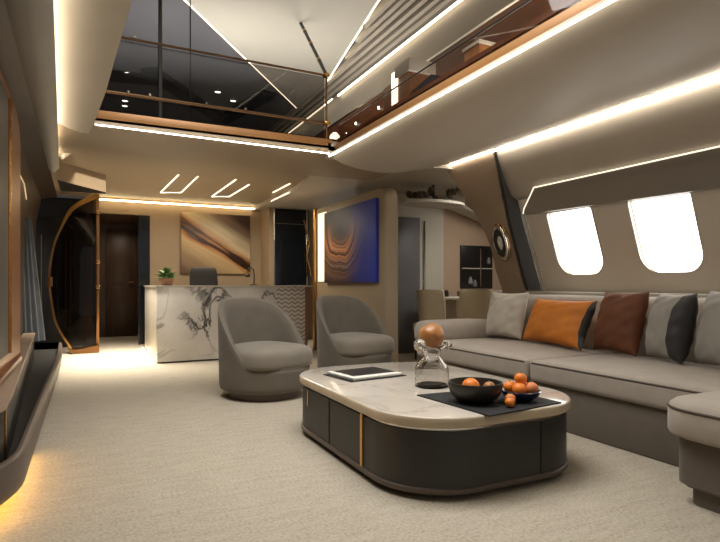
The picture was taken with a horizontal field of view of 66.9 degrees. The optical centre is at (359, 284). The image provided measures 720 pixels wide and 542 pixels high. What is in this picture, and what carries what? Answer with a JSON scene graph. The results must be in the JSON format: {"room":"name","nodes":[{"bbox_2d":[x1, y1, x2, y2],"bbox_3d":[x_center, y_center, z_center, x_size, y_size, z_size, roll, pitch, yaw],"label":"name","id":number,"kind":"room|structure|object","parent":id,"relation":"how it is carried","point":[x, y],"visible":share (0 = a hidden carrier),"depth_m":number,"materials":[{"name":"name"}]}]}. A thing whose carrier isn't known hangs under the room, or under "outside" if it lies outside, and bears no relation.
{"room":"aircraft cabin","nodes":[
{"label":"aircraft cabin","id":0,"kind":"room"},
{"bbox_2d":[0,0,56,335],"bbox_3d":[-1.924,-0.128,2.930,0.270,2.155,10.160,0,0,-28],"label":"wall","id":1,"kind":"structure","parent":0,"point":[36,175],"depth_m":4.69,"materials":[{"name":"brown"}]},
{"bbox_2d":[0,70,21,386],"bbox_3d":[-1.951,-0.332,2.916,0.145,1.657,1.851,0,0,-26],"label":"wall panel","id":2,"kind":"object","parent":1,"relation":"attached to","point":[10,355],"visible":1,"depth_m":3.12,"materials":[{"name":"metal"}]},
{"bbox_2d":[20,175,26,199],"bbox_3d":[-3.221,-0.935,5.218,0.022,0.100,1.002,0,0,-28],"label":"light strip","id":3,"kind":"object","parent":1,"relation":"attached to","point":[20,175],"visible":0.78,"depth_m":5.32,"materials":[{"name":"beige"}]},
{"bbox_2d":[23,218,45,340],"bbox_3d":[-3.522,-0.050,5.848,0.056,1.320,0.344,0,0,10],"label":"curtain","id":4,"kind":"object","parent":1,"relation":"hanging from","point":[33,322],"visible":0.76,"depth_m":5.83,"materials":[{"name":"grey fabric"}]},
{"bbox_2d":[57,162,105,193],"bbox_3d":[-3.232,-1.250,6.362,0.490,0.220,0.770,0,0,-26],"label":"trim","id":5,"kind":"structure","parent":1,"relation":"attached to","point":[71,178],"depth_m":6.33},
{"bbox_2d":[5,0,58,171],"bbox_3d":[-1.337,-1.205,2.070,0.294,0.060,8.114,0,0,-29],"label":"wall","id":6,"kind":"structure","parent":0,"point":[32,21],"depth_m":2.86,"materials":[{"name":"beige paint"}]},
{"bbox_2d":[38,197,81,216],"bbox_3d":[-5.209,-0.200,8.197,2.200,2.300,0.100,0,0,-26],"label":"wall","id":7,"kind":"structure","parent":0,"point":[49,207],"depth_m":8.39,"materials":[{"name":"paint"}]},
{"bbox_2d":[34,216,67,345],"bbox_3d":[-4.596,-0.050,8.332,0.920,1.960,0.194,0,0,-26],"label":"wall","id":8,"kind":"structure","parent":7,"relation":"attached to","point":[47,228],"depth_m":8.19,"materials":[{"name":"paint"}]},
{"bbox_2d":[99,224,137,336],"bbox_3d":[-4.495,-0.150,10.090,0.980,2.200,0.080,0,0,-26],"label":"wall","id":9,"kind":"structure","parent":0,"point":[102,227],"depth_m":9.96,"materials":[{"name":"brown wood"}]},
{"bbox_2d":[106,229,136,336],"bbox_3d":[-4.390,-0.045,10.035,0.520,1.970,0.112,0,0,-26],"label":"door","id":10,"kind":"structure","parent":9,"relation":"in","point":[121,244],"depth_m":10.03,"materials":[{"name":"brown wood"}]},
{"bbox_2d":[99,213,137,225],"bbox_3d":[-4.136,-1.180,9.353,0.980,0.140,1.720,0,0,-26],"label":"ceiling","id":11,"kind":"structure","parent":0,"point":[112,219],"depth_m":9.24,"materials":[{"name":"brown wood"}]},
{"bbox_2d":[138,215,149,344],"bbox_3d":[-3.777,-0.150,9.461,0.240,2.200,1.680,0,0,-26],"label":"wall","id":12,"kind":"structure","parent":0,"point":[143,220],"depth_m":8.68,"materials":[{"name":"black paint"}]},
{"bbox_2d":[99,197,260,284],"bbox_3d":[-2.901,-0.200,8.986,2.680,2.300,0.100,0,0,-26],"label":"wall","id":13,"kind":"structure","parent":0,"point":[165,219],"depth_m":8.87,"materials":[{"name":"beige paint"}]},
{"bbox_2d":[181,212,249,273],"bbox_3d":[-2.409,-0.690,9.139,1.140,1.000,0.045,0,0,-26],"label":"painting","id":14,"kind":"object","parent":13,"relation":"attached to","point":[221,242],"visible":0.96,"depth_m":9.12},
{"bbox_2d":[51,0,459,211],"bbox_3d":[0.692,-1.354,4.638,7.700,0.192,10.963,0,0,-26],"label":"ceiling","id":15,"kind":"structure","parent":0,"point":[136,165],"depth_m":5.48,"materials":[{"name":"beige paint"}]},
{"bbox_2d":[99,199,253,209],"bbox_3d":[-2.836,-1.305,8.851,2.560,0.021,0.024,0,0,-26],"label":"light strip","id":16,"kind":"object","parent":15,"relation":"attached to","point":[99,199],"visible":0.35,"depth_m":8.77,"materials":[{"name":"beige"}]},
{"bbox_2d":[160,175,198,192],"bbox_3d":[-2.457,-1.348,7.351,0.310,0.020,1.452,0,0,-26],"label":"recessed light","id":17,"kind":"object","parent":15,"relation":"in","point":[177,175],"visible":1,"depth_m":7.36,"materials":[{"name":"beige plastic"}]},
{"bbox_2d":[95,124,329,153],"bbox_3d":[-1.237,-1.309,4.934,2.090,0.027,0.010,0,0,-26],"label":"light strip","id":18,"kind":"object","parent":15,"relation":"attached to","point":[95,124],"visible":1,"depth_m":4.86,"materials":[{"name":"beige plastic"}]},
{"bbox_2d":[95,0,331,147],"bbox_3d":[-1.410,-2.140,5.255,2.180,1.580,0.762,0,0,-26],"label":"glass balustrade","id":19,"kind":"object","parent":15,"relation":"on","point":[159,121],"visible":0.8,"depth_m":4.88,"materials":[{"name":"beige metal"}]},
{"bbox_2d":[211,179,249,196],"bbox_3d":[-1.811,-1.348,7.682,0.280,0.020,1.502,0,0,-26],"label":"recessed light","id":20,"kind":"object","parent":15,"relation":"in","point":[235,179],"visible":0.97,"depth_m":7.81,"materials":[{"name":"beige plastic"}]},
{"bbox_2d":[401,185,464,208],"bbox_3d":[0.946,-1.166,7.020,0.920,0.292,0.480,0,0,-26],"label":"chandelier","id":21,"kind":"object","parent":15,"relation":"hanging from","point":[418,199],"visible":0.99,"depth_m":6.96,"materials":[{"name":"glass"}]},
{"bbox_2d":[261,208,273,284],"bbox_3d":[-1.583,-0.200,9.293,0.080,2.300,0.500,0,0,-26],"label":"wall","id":22,"kind":"structure","parent":0,"point":[267,215],"depth_m":9.13,"materials":[{"name":"beige paint"}]},
{"bbox_2d":[100,0,456,132],"bbox_3d":[-1.110,-2.980,4.798,5.000,0.060,12.800,0,0,-26],"label":"ceiling","id":23,"kind":"structure","parent":0,"point":[236,79],"depth_m":7.36,"materials":[{"name":"grey paint"}]},
{"bbox_2d":[109,70,172,87],"bbox_3d":[-3.124,-2.910,7.682,0.912,0.080,0.240,0,0,-16],"label":"ceiling beam","id":24,"kind":"structure","parent":23,"relation":"attached to","point":[116,76],"depth_m":7.61,"materials":[{"name":"black"}]},
{"bbox_2d":[141,67,223,122],"bbox_3d":[-2.647,-2.910,8.509,0.240,0.080,2.288,0,0,11],"label":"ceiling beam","id":25,"kind":"structure","parent":23,"relation":"attached to","point":[180,91],"depth_m":8.17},
{"bbox_2d":[217,89,275,123],"bbox_3d":[-1.909,-2.910,8.957,0.240,0.080,1.718,0,0,-38],"label":"ceiling beam","id":26,"kind":"structure","parent":23,"relation":"attached to","point":[261,97],"depth_m":8.70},
{"bbox_2d":[289,98,332,132],"bbox_3d":[-1.148,-2.850,9.839,0.024,0.021,3.300,0,0,-26],"label":"light strip","id":27,"kind":"object","parent":23,"relation":"attached to","point":[332,98],"visible":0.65,"depth_m":9.06,"materials":[{"name":"beige"}]},
{"bbox_2d":[268,0,427,130],"bbox_3d":[0.175,-2.908,6.479,0.056,0.085,10.500,0,0,-26],"label":"ceiling slat","id":28,"kind":"object","parent":23,"relation":"attached to","point":[414,6],"visible":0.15,"depth_m":6.79,"materials":[{"name":"beige leather"}]},
{"bbox_2d":[275,0,439,131],"bbox_3d":[0.274,-2.908,6.527,0.056,0.085,10.500,0,0,-26],"label":"ceiling slat","id":29,"kind":"object","parent":23,"relation":"attached to","point":[425,7],"visible":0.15,"depth_m":6.81,"materials":[{"name":"beige leather"}]},
{"bbox_2d":[281,0,450,132],"bbox_3d":[0.363,-2.908,6.570,0.056,0.085,10.500,0,0,-26],"label":"ceiling slat","id":30,"kind":"object","parent":23,"relation":"attached to","point":[441,3],"visible":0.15,"depth_m":6.80,"materials":[{"name":"beige leather"}]},
{"bbox_2d":[362,0,395,27],"bbox_3d":[1.129,-2.908,3.852,0.056,0.085,4.940,0,0,-26],"label":"ceiling slat","id":31,"kind":"object","parent":23,"relation":"attached to","point":[383,5],"visible":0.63,"depth_m":5.73,"materials":[{"name":"beige leather"}]},
{"bbox_2d":[345,0,415,59],"bbox_3d":[1.101,-2.908,4.322,0.056,0.085,5.810,0,0,-26],"label":"ceiling slat","id":32,"kind":"object","parent":23,"relation":"attached to","point":[356,47],"visible":0.78,"depth_m":6.14,"materials":[{"name":"beige leather"}]},
{"bbox_2d":[355,0,405,42],"bbox_3d":[1.129,-2.908,4.057,0.056,0.085,5.310,0,0,-26],"label":"ceiling slat","id":33,"kind":"object","parent":23,"relation":"attached to","point":[364,32],"visible":0.8,"depth_m":5.95,"materials":[{"name":"beige leather"}]},
{"bbox_2d":[186,0,377,106],"bbox_3d":[-0.957,-2.920,3.436,3.852,0.060,10.380,0,0,-20],"label":"ceiling","id":34,"kind":"structure","parent":0,"point":[266,31],"depth_m":6.21,"materials":[{"name":"beige paint"}]},
{"bbox_2d":[184,0,295,107],"bbox_3d":[-1.784,-2.895,5.538,0.014,0.012,6.987,0,0,12],"label":"light strip","id":35,"kind":"object","parent":34,"relation":"attached to","point":[184,0],"visible":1,"depth_m":6.63,"materials":[{"name":"beige plastic"}]},
{"bbox_2d":[327,0,379,81],"bbox_3d":[0.442,-2.890,4.816,0.058,0.016,6.338,0,0,-18],"label":"light strip","id":36,"kind":"object","parent":34,"relation":"attached to","point":[378,0],"visible":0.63,"depth_m":6.38,"materials":[{"name":"beige plastic"}]},
{"bbox_2d":[309,211,312,338],"bbox_3d":[-1.074,-0.200,9.391,0.920,2.300,0.270,0,0,-26],"label":"wall","id":37,"kind":"structure","parent":0,"point":[310,212],"depth_m":9.54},
{"bbox_2d":[57,0,581,198],"bbox_3d":[-1.223,-1.475,4.687,4.500,0.030,12.700,0,0,-26],"label":"floor","id":38,"kind":"structure","parent":0,"point":[567,4],"depth_m":3.73,"materials":[{"name":"red wood"}]},
{"bbox_2d":[330,132,339,138],"bbox_3d":[-0.267,-1.550,5.763,0.120,0.120,0.120,0,0,-26],"label":"lamp","id":39,"kind":"object","parent":38,"relation":"on","point":[334,135],"visible":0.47,"depth_m":5.72,"materials":[{"name":"beige"}]},
{"bbox_2d":[384,58,435,109],"bbox_3d":[0.481,-1.820,5.449,0.310,0.660,0.540,0,0,-26],"label":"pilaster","id":40,"kind":"object","parent":38,"relation":"on","point":[409,67],"visible":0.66,"depth_m":5.25,"materials":[{"name":"beige"}]},
{"bbox_2d":[409,74,439,94],"bbox_3d":[0.639,-1.600,4.803,0.450,0.220,0.640,0,0,-26],"label":"bench","id":41,"kind":"object","parent":38,"relation":"on","point":[432,77],"visible":0.12,"depth_m":4.48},
{"bbox_2d":[462,39,494,61],"bbox_3d":[0.988,-1.705,4.394,0.240,0.430,0.220,0,0,-26],"label":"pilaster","id":42,"kind":"object","parent":38,"relation":"on","point":[479,45],"visible":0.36,"depth_m":4.30,"materials":[{"name":"brown wood"}]},
{"bbox_2d":[313,187,397,361],"bbox_3d":[-0.152,-0.080,7.104,0.220,2.060,2.250,0,0,-26],"label":"wall","id":43,"kind":"structure","parent":0,"point":[381,296],"depth_m":6.18,"materials":[{"name":"beige paint"}]},
{"bbox_2d":[324,198,378,282],"bbox_3d":[-0.142,-0.510,6.869,0.042,0.960,1.540,0,0,-26],"label":"painting","id":44,"kind":"object","parent":43,"relation":"attached to","point":[351,233],"visible":1,"depth_m":6.72,"materials":[{"name":"blue paint"}]},
{"bbox_2d":[0,336,719,541],"bbox_3d":[-0.164,0.980,5.369,8.800,0.060,13.000,0,0,-26],"label":"floor","id":45,"kind":"structure","parent":0,"point":[130,447],"depth_m":2.57,"materials":[{"name":"beige carpet"}]},
{"bbox_2d":[0,333,61,504],"bbox_3d":[-2.598,0.724,4.243,0.375,0.452,5.302,0,0,-27],"label":"console","id":46,"kind":"object","parent":45,"relation":"on","point":[25,395],"visible":0.98,"depth_m":3.00,"materials":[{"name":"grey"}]},
{"bbox_2d":[47,193,99,353],"bbox_3d":[-3.975,-0.177,7.580,0.649,2.254,0.210,0,0,-26],"label":"door","id":47,"kind":"structure","parent":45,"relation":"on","point":[73,285],"depth_m":7.61,"materials":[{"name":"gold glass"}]},
{"bbox_2d":[189,267,217,284],"bbox_3d":[-2.377,0.345,8.240,0.548,1.210,0.571,0,0,-26],"label":"office chair","id":48,"kind":"object","parent":45,"relation":"on","point":[197,275],"visible":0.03,"depth_m":8.03,"materials":[{"name":"fabric"}]},
{"bbox_2d":[144,285,312,362],"bbox_3d":[-1.945,0.477,7.791,2.005,0.945,1.825,0,0,-26],"label":"reception desk","id":49,"kind":"object","parent":45,"relation":"on","point":[181,321],"visible":0.74,"depth_m":6.80,"materials":[{"name":"white stone"}]},
{"bbox_2d":[155,267,178,284],"bbox_3d":[-2.514,-0.120,7.108,0.281,0.250,0.356,0,0,-1],"label":"potted plant","id":50,"kind":"object","parent":49,"relation":"on","point":[162,277],"visible":0.95,"depth_m":7.05,"materials":[{"name":"green plant"}]},
{"bbox_2d":[245,267,257,284],"bbox_3d":[-1.515,-0.124,7.603,0.176,0.259,0.100,0,0,-26],"label":"desk lamp","id":51,"kind":"object","parent":49,"relation":"on","point":[247,274],"visible":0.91,"depth_m":7.58,"materials":[{"name":"metal"}]},
{"bbox_2d":[218,297,311,401],"bbox_3d":[-0.833,0.532,4.732,0.819,0.837,0.771,0,0,44],"label":"tub chair","id":52,"kind":"object","parent":45,"relation":"on","point":[262,353],"visible":0.98,"depth_m":4.52,"materials":[{"name":"beige fabric"}]},
{"bbox_2d":[235,341,311,370],"bbox_3d":[-0.806,0.593,4.706,0.714,0.190,0.676,0,0,44],"label":"seat cushion","id":53,"kind":"object","parent":52,"relation":"on","point":[249,355],"depth_m":4.42,"materials":[{"name":"beige fabric"}]},
{"bbox_2d":[274,208,311,338],"bbox_3d":[-1.164,-0.180,9.274,0.663,2.220,0.182,0,0,-26],"label":"tall cabinet","id":54,"kind":"object","parent":45,"relation":"on","point":[291,227],"visible":0.71,"depth_m":9.22,"materials":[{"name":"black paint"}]},
{"bbox_2d":[316,295,393,367],"bbox_3d":[-0.062,0.532,5.663,0.771,0.837,0.819,0,0,-38],"label":"tub chair","id":55,"kind":"object","parent":45,"relation":"on","point":[349,331],"visible":0.87,"depth_m":5.52,"materials":[{"name":"beige fabric"}]},
{"bbox_2d":[331,332,393,355],"bbox_3d":[-0.040,0.593,5.634,0.676,0.190,0.714,0,0,-38],"label":"seat cushion","id":56,"kind":"object","parent":55,"relation":"on","point":[342,343],"depth_m":5.34,"materials":[{"name":"beige fabric"}]},
{"bbox_2d":[413,289,445,359],"bbox_3d":[0.940,0.503,6.858,0.470,0.895,0.500,0,0,-31],"label":"dining chair","id":57,"kind":"object","parent":45,"relation":"on","point":[431,302],"visible":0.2,"depth_m":6.66,"materials":[{"name":"beige fabric"}]},
{"bbox_2d":[299,362,570,495],"bbox_3d":[0.353,0.764,3.235,1.135,0.372,1.650,0,0,-26],"label":"coffee table","id":58,"kind":"object","parent":45,"relation":"on","point":[402,440],"visible":0.95,"depth_m":2.54,"materials":[{"name":"black wood"}]},
{"bbox_2d":[323,367,405,381],"bbox_3d":[0.030,0.566,3.484,0.420,0.024,0.330,0,0,-34],"label":"book","id":59,"kind":"object","parent":58,"relation":"on","point":[367,373],"visible":1,"depth_m":3.41,"materials":[{"name":"white paper"}]},
{"bbox_2d":[334,367,395,375],"bbox_3d":[0.028,0.555,3.509,0.325,0.002,0.245,0,0,-34],"label":"picture","id":60,"kind":"object","parent":59,"relation":"on","point":[366,371],"depth_m":3.49},
{"bbox_2d":[413,323,451,388],"bbox_3d":[0.418,0.399,3.110,0.211,0.359,0.195,0,0,13],"label":"decanter","id":61,"kind":"object","parent":58,"relation":"on","point":[431,372],"visible":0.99,"depth_m":3.05,"materials":[{"name":"clear glass"}]},
{"bbox_2d":[417,392,560,416],"bbox_3d":[0.654,0.575,2.725,0.540,0.006,0.530,0,0,-26],"label":"mat","id":62,"kind":"object","parent":58,"relation":"on","point":[498,406],"visible":0.57,"depth_m":2.61,"materials":[{"name":"black fabric"}]},
{"bbox_2d":[448,377,503,403],"bbox_3d":[0.566,0.523,2.677,0.270,0.098,0.270,0,0,-26],"label":"fruit bowl","id":63,"kind":"object","parent":62,"relation":"on","point":[481,394],"visible":0.94,"depth_m":2.58,"materials":[{"name":"ceramic"}]},
{"bbox_2d":[462,377,479,385],"bbox_3d":[0.549,0.500,2.702,0.088,0.085,0.088,0,0,-26],"label":"orange","id":64,"kind":"object","parent":63,"relation":"in","point":[470,381],"visible":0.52,"depth_m":2.68,"materials":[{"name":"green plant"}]},
{"bbox_2d":[483,381,494,385],"bbox_3d":[0.635,0.500,2.677,0.060,0.059,0.060,0,0,-19],"label":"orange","id":65,"kind":"object","parent":63,"relation":"in","point":[488,383],"visible":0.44,"depth_m":2.66,"materials":[{"name":"orange food"}]},
{"bbox_2d":[505,397,514,406],"bbox_3d":[0.701,0.546,2.548,0.048,0.048,0.048,0,0,-40],"label":"orange","id":66,"kind":"object","parent":62,"relation":"on","point":[510,402],"visible":1,"depth_m":2.53,"materials":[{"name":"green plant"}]},
{"bbox_2d":[504,393,515,400],"bbox_3d":[0.720,0.544,2.613,0.054,0.053,0.054,0,0,-33],"label":"peach","id":67,"kind":"object","parent":62,"relation":"on","point":[509,394],"visible":0.59,"depth_m":2.60,"materials":[{"name":"orange plant"}]},
{"bbox_2d":[502,389,541,401],"bbox_3d":[0.797,0.546,2.706,0.200,0.052,0.200,0,0,-26],"label":"fruit bowl","id":68,"kind":"object","parent":62,"relation":"on","point":[520,397],"visible":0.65,"depth_m":2.63,"materials":[{"name":"blue ceramic"}]},
{"bbox_2d":[503,380,514,392],"bbox_3d":[0.749,0.508,2.726,0.066,0.065,0.066,0,0,-8],"label":"orange","id":69,"kind":"object","parent":68,"relation":"in","point":[508,385],"visible":0.66,"depth_m":2.70,"materials":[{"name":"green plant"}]},
{"bbox_2d":[512,382,525,392],"bbox_3d":[0.777,0.507,2.660,0.069,0.067,0.068,0,0,27],"label":"orange","id":70,"kind":"object","parent":68,"relation":"in","point":[519,387],"visible":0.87,"depth_m":2.64,"materials":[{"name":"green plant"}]},
{"bbox_2d":[514,372,526,383],"bbox_3d":[0.797,0.462,2.706,0.062,0.061,0.062,0,0,16],"label":"orange","id":71,"kind":"object","parent":68,"relation":"in","point":[520,377],"visible":0.89,"depth_m":2.69,"materials":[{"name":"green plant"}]},
{"bbox_2d":[525,381,537,392],"bbox_3d":[0.845,0.507,2.686,0.066,0.065,0.066,0,0,28],"label":"orange","id":72,"kind":"object","parent":68,"relation":"in","point":[531,387],"visible":0.8,"depth_m":2.66,"materials":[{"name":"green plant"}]},
{"bbox_2d":[415,296,458,318],"bbox_3d":[1.186,0.555,7.360,0.670,0.790,0.600,0,0,-26],"label":"dining table","id":73,"kind":"object","parent":45,"relation":"on","point":[451,301],"visible":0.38,"depth_m":7.26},
{"bbox_2d":[458,289,493,319],"bbox_3d":[1.468,0.503,7.011,0.500,0.895,0.470,0,0,-18],"label":"dining chair","id":74,"kind":"object","parent":45,"relation":"on","point":[473,303],"visible":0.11,"depth_m":6.82,"materials":[{"name":"beige leather"}]},
{"bbox_2d":[457,290,502,292],"bbox_3d":[1.931,0.515,8.091,0.890,0.870,0.405,0,0,-26],"label":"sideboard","id":75,"kind":"object","parent":45,"relation":"on","point":[497,291],"visible":0.13,"depth_m":7.93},
{"bbox_2d":[414,294,719,513],"bbox_3d":[1.892,0.521,3.199,1.739,0.858,4.900,0,0,-26],"label":"sofa","id":76,"kind":"object","parent":45,"relation":"on","point":[662,409],"visible":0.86,"depth_m":3.23,"materials":[{"name":"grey fabric"}]},
{"bbox_2d":[486,292,528,339],"bbox_3d":[1.371,0.279,5.120,0.232,0.427,0.469,0,0,-26],"label":"cushion","id":77,"kind":"object","parent":76,"relation":"on","point":[506,314],"visible":1,"depth_m":5.01,"materials":[{"name":"grey fabric"}]},
{"bbox_2d":[417,337,612,379],"bbox_3d":[1.246,0.581,4.642,0.900,0.168,1.460,0,0,-26],"label":"seat cushion","id":78,"kind":"object","parent":76,"relation":"on","point":[504,357],"depth_m":4.29,"materials":[{"name":"beige fabric"}]},
{"bbox_2d":[497,294,621,353],"bbox_3d":[1.814,0.371,4.902,0.390,0.558,1.490,0,0,-26],"label":"cushion","id":79,"kind":"object","parent":76,"relation":"on","point":[588,343],"depth_m":4.71,"materials":[{"name":"orange fabric"}]},
{"bbox_2d":[522,299,597,349],"bbox_3d":[1.635,0.307,4.516,0.269,0.371,0.801,0,0,-16],"label":"cushion","id":80,"kind":"object","parent":76,"relation":"on","point":[565,323],"visible":1,"depth_m":4.33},
{"bbox_2d":[593,291,649,356],"bbox_3d":[1.892,0.269,3.965,0.235,0.446,0.450,0,0,-14],"label":"cushion","id":81,"kind":"object","parent":76,"relation":"on","point":[621,319],"visible":1,"depth_m":3.84,"materials":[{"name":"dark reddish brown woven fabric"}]},
{"bbox_2d":[530,354,719,409],"bbox_3d":[1.885,0.581,3.327,0.900,0.168,1.435,0,0,-26],"label":"seat cushion","id":82,"kind":"object","parent":76,"relation":"on","point":[642,381],"depth_m":3.24,"materials":[{"name":"beige fabric"}]},
{"bbox_2d":[622,297,719,365],"bbox_3d":[2.507,0.371,3.476,0.390,0.558,1.660,0,0,-26],"label":"cushion","id":83,"kind":"object","parent":76,"relation":"on","point":[642,349],"depth_m":3.84,"materials":[{"name":"beige fabric"}]},
{"bbox_2d":[645,293,697,363],"bbox_3d":[2.042,0.272,3.583,0.243,0.440,0.428,0,0,-7],"label":"cushion","id":84,"kind":"object","parent":76,"relation":"on","point":[671,326],"visible":1,"depth_m":3.45,"materials":[{"name":"grey fabric"}]},
{"bbox_2d":[668,390,719,447],"bbox_3d":[2.224,0.568,2.121,1.385,0.180,1.370,0,0,-26],"label":"cushion","id":85,"kind":"object","parent":76,"relation":"on","point":[694,418],"depth_m":2.28,"materials":[{"name":"beige fabric"}]},
{"bbox_2d":[694,290,719,364],"bbox_3d":[2.171,0.262,3.207,0.239,0.460,0.486,0,0,-6],"label":"cushion","id":86,"kind":"object","parent":76,"relation":"on","point":[707,346],"visible":1,"depth_m":3.25,"materials":[{"name":"grey fabric"}]},
{"bbox_2d":[290,0,565,137],"bbox_3d":[0.882,-2.200,5.766,0.230,1.500,12.800,0,0,-26],"label":"wall","id":87,"kind":"structure","parent":0,"point":[465,16],"depth_m":5.87,"materials":[{"name":"beige paint"}]},
{"bbox_2d":[337,0,462,96],"bbox_3d":[1.219,-2.880,5.096,0.032,0.028,7.100,0,0,-26],"label":"light strip","id":88,"kind":"object","parent":87,"relation":"attached to","point":[458,1],"visible":1,"depth_m":6.47,"materials":[{"name":"beige plastic"}]},
{"bbox_2d":[314,0,519,136],"bbox_3d":[1.153,-2.393,4.953,0.025,0.025,11.100,0,0,-26],"label":"trim","id":89,"kind":"structure","parent":87,"relation":"attached to","point":[515,1],"depth_m":5.42,"materials":[{"name":"metal"}]},
{"bbox_2d":[356,189,501,318],"bbox_3d":[1.441,-0.185,8.128,3.300,2.270,0.160,0,0,-26],"label":"wall","id":90,"kind":"structure","parent":0,"point":[433,218],"depth_m":7.93,"materials":[{"name":"beige paint"}]},
{"bbox_2d":[398,217,424,352],"bbox_3d":[0.644,0.000,7.631,0.632,1.900,0.038,0,0,-26],"label":"door","id":91,"kind":"structure","parent":90,"relation":"in","point":[408,227],"depth_m":7.63,"materials":[{"name":"grey paint"}]},
{"bbox_2d":[460,245,492,287],"bbox_3d":[1.768,-0.270,8.187,0.580,0.640,0.110,0,0,-26],"label":"wall display","id":92,"kind":"object","parent":90,"relation":"attached to","point":[476,268],"visible":0.96,"depth_m":8.18,"materials":[{"name":"paint"}]},
{"bbox_2d":[462,268,492,268],"bbox_3d":[1.767,-0.247,8.190,0.560,0.015,0.015,0,0,-26],"label":"shelf","id":93,"kind":"object","parent":92,"relation":"attached to","point":[462,268],"depth_m":8.18,"materials":[{"name":"white"}]},
{"bbox_2d":[443,194,478,221],"bbox_3d":[1.991,-0.985,8.140,1.700,0.670,0.300,0,0,-26],"label":"ceiling","id":94,"kind":"structure","parent":0,"point":[466,211],"depth_m":7.83,"materials":[{"name":"beige paint"}]},
{"bbox_2d":[448,149,540,293],"bbox_3d":[1.468,-0.260,5.990,0.820,2.420,0.890,0,0,-26],"label":"wall","id":95,"kind":"structure","parent":0,"point":[477,178],"depth_m":5.72,"materials":[{"name":"beige paint"}]},
{"bbox_2d":[492,223,509,261],"bbox_3d":[1.456,-0.438,5.633,0.136,0.396,0.236,0,0,-29],"label":"wall lamp","id":96,"kind":"object","parent":95,"relation":"attached to","point":[501,243],"visible":1,"depth_m":5.61,"materials":[{"name":"metal"}]},
{"bbox_2d":[519,210,545,290],"bbox_3d":[1.747,-0.345,5.506,0.291,0.814,0.067,0,0,-23],"label":"trim","id":97,"kind":"structure","parent":95,"relation":"attached to","point":[519,210],"depth_m":5.50,"materials":[{"name":"metal"}]},
{"bbox_2d":[330,0,719,172],"bbox_3d":[1.752,-1.254,2.753,1.360,0.160,6.620,0,0,-26],"label":"ceiling","id":98,"kind":"structure","parent":0,"point":[624,51],"depth_m":3.27,"materials":[{"name":"beige paint"}]},
{"bbox_2d":[335,0,600,149],"bbox_3d":[1.209,-1.444,2.534,0.090,0.317,6.500,0,0,-26],"label":"glass balustrade","id":99,"kind":"object","parent":98,"relation":"on","point":[582,5],"visible":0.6,"depth_m":3.42,"materials":[{"name":"beige metal"}]},
{"bbox_2d":[329,0,615,156],"bbox_3d":[1.133,-1.272,2.430,0.012,0.010,6.580,0,0,-26],"label":"light strip","id":100,"kind":"object","parent":98,"relation":"attached to","point":[610,1],"visible":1,"depth_m":3.13,"materials":[{"name":"beige plastic"}]},
{"bbox_2d":[497,70,719,200],"bbox_3d":[2.811,-1.190,2.868,0.395,0.680,5.900,0,0,-26],"label":"wall","id":101,"kind":"structure","parent":0,"point":[686,120],"depth_m":4.21,"materials":[{"name":"beige paint"}]},
{"bbox_2d":[492,147,540,289],"bbox_3d":[1.606,-0.680,5.548,0.680,1.460,0.035,0,0,-26],"label":"trim","id":102,"kind":"structure","parent":101,"relation":"attached to","point":[513,206],"depth_m":5.55,"materials":[{"name":"black"}]},
{"bbox_2d":[450,73,719,165],"bbox_3d":[2.415,-1.327,3.148,0.024,0.034,6.750,0,0,-26],"label":"light strip","id":103,"kind":"object","parent":101,"relation":"attached to","point":[718,74],"visible":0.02,"depth_m":4.22,"materials":[{"name":"beige plastic"}]},
{"bbox_2d":[523,146,719,213],"bbox_3d":[2.835,-0.814,2.788,0.077,0.225,5.735,0,0,-26],"label":"light strip","id":104,"kind":"object","parent":101,"relation":"attached to","point":[715,146],"visible":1,"depth_m":4.29,"materials":[{"name":"beige"}]},
{"bbox_2d":[524,148,719,214],"bbox_3d":[2.917,-0.757,2.825,0.234,0.315,5.730,0,0,-26],"label":"wall panel","id":105,"kind":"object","parent":101,"relation":"attached to","point":[699,171],"depth_m":4.24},
{"bbox_2d":[518,189,719,293],"bbox_3d":[3.008,-0.350,2.922,0.342,1.000,5.825,0,0,-26],"label":"lining","id":106,"kind":"object","parent":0,"point":[623,272],"visible":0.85,"depth_m":4.60,"materials":[{"name":"beige plastic"}]},
{"bbox_2d":[544,206,604,276],"bbox_3d":[2.002,-0.390,5.024,0.276,0.628,0.563,0,0,-26],"label":"window","id":107,"kind":"structure","parent":106,"relation":"attached to","point":[574,234],"depth_m":5.06,"materials":[{"name":"beige glass"}]},
{"bbox_2d":[625,192,705,274],"bbox_3d":[2.387,-0.390,4.232,0.276,0.628,0.563,0,0,-26],"label":"window","id":108,"kind":"structure","parent":106,"relation":"attached to","point":[666,231],"depth_m":4.26,"materials":[{"name":"beige glass"}]},
{"bbox_3d":[3.124,0.525,3.020,0.060,0.850,5.900,0,0,-26],"label":"wall","id":109,"kind":"structure","parent":0,"visible":0},
{"bbox_2d":[526,291,707,297],"bbox_3d":[3.070,0.085,2.994,0.180,0.040,5.900,0,0,-26],"label":"trim","id":110,"kind":"structure","parent":109,"relation":"attached to","point":[530,292],"depth_m":4.86,"materials":[{"name":"beige"}]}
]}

